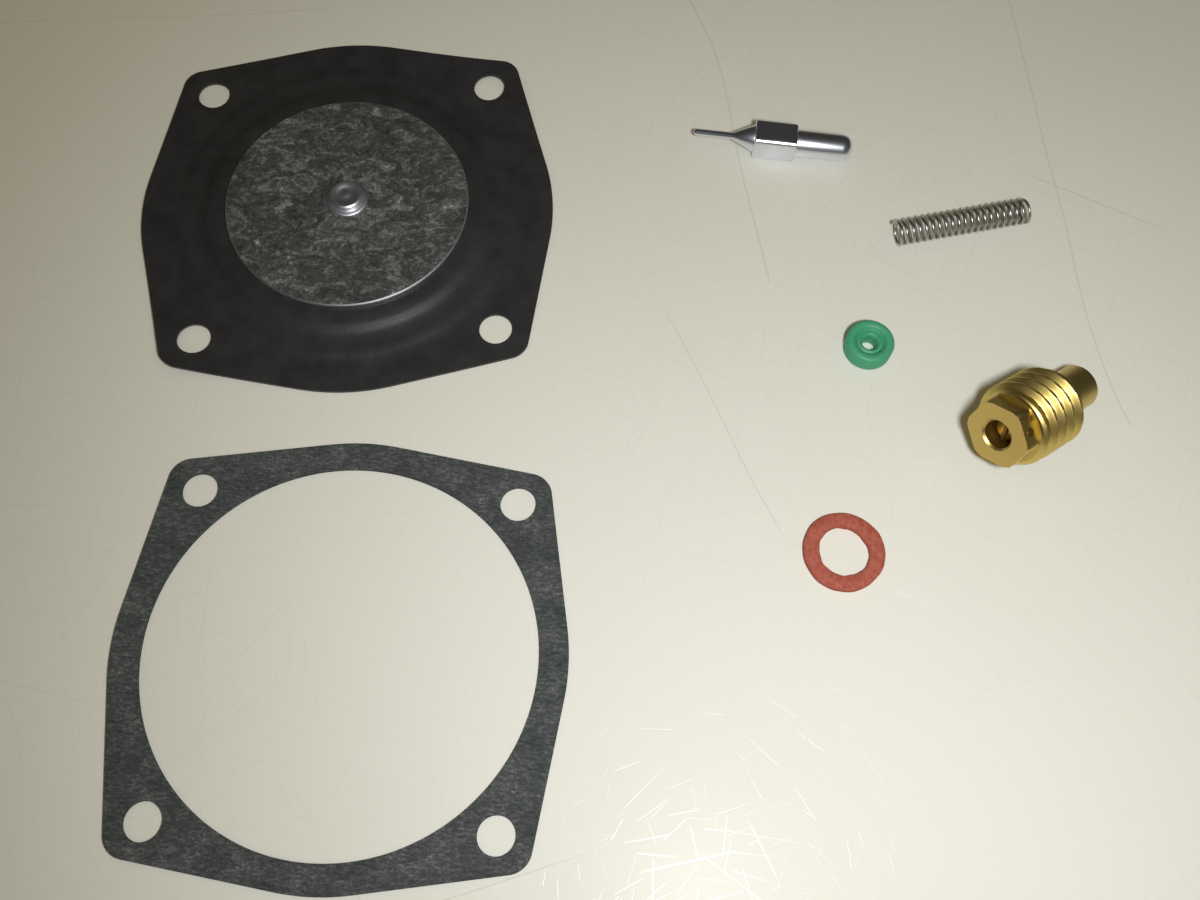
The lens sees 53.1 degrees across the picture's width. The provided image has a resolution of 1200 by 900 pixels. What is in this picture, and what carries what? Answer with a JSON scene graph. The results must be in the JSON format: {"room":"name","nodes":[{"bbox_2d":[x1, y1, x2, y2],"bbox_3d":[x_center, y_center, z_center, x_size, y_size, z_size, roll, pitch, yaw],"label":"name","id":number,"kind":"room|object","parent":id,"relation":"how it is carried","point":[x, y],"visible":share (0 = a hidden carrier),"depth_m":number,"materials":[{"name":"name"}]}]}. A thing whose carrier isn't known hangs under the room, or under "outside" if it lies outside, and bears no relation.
{"room":"workshop tabletop","nodes":[
{"label":"workshop tabletop","id":0,"kind":"room"},
{"bbox_2d":[0,0,1199,899],"bbox_3d":[0.052,-0.026,0.188,1.200,0.030,0.800,5,68,0],"label":"table","id":1,"kind":"object","parent":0,"point":[339,666],"visible":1,"depth_m":0.16,"materials":[{"name":"beige laminate"}]},
{"bbox_2d":[102,443,568,897],"bbox_3d":[-0.032,0.025,0.147,0.056,0.001,0.056,3,68,-1],"label":"gasket","id":2,"kind":"object","parent":1,"relation":"on","point":[184,843],"visible":1,"depth_m":0.14,"materials":[{"name":"paper"}]},
{"bbox_2d":[141,45,552,392],"bbox_3d":[-0.036,-0.035,0.170,0.058,0.004,0.058,-2,68,-3],"label":"rubber diaphragm","id":3,"kind":"object","parent":1,"relation":"on","point":[349,218],"visible":1,"depth_m":0.17,"materials":[{"name":"rubber"}]},
{"bbox_2d":[693,120,852,160],"bbox_3d":[0.025,-0.045,0.176,0.023,0.004,0.004,5,68,0],"label":"valve","id":4,"kind":"object","parent":1,"relation":"on","point":[764,139],"visible":1,"depth_m":0.17,"materials":[{"name":"silver metal"}]},
{"bbox_2d":[802,513,885,591],"bbox_3d":[0.031,0.013,0.154,0.011,0.001,0.010,5,68,0],"label":"washer","id":5,"kind":"object","parent":1,"relation":"on","point":[867,533],"visible":1,"depth_m":0.15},
{"bbox_2d":[843,320,894,369],"bbox_3d":[0.037,-0.015,0.165,0.007,0.003,0.007,5,68,0],"label":"seal","id":6,"kind":"object","parent":1,"relation":"on","point":[875,333],"visible":1,"depth_m":0.16,"materials":[{"name":"green rubber"}]},
{"bbox_2d":[892,198,1030,245],"bbox_3d":[0.052,-0.033,0.172,0.020,0.004,0.004,-11,68,-6],"label":"coil spring","id":7,"kind":"object","parent":1,"relation":"on","point":[1017,211],"visible":1,"depth_m":0.17,"materials":[{"name":"silver metal"}]},
{"bbox_2d":[967,365,1097,467],"bbox_3d":[0.057,-0.005,0.156,0.020,0.013,0.011,-32,72,-14],"label":"brass fitting","id":8,"kind":"object","parent":1,"relation":"on","point":[1024,418],"visible":1,"depth_m":0.15,"materials":[{"name":"gold metal"}]}
]}

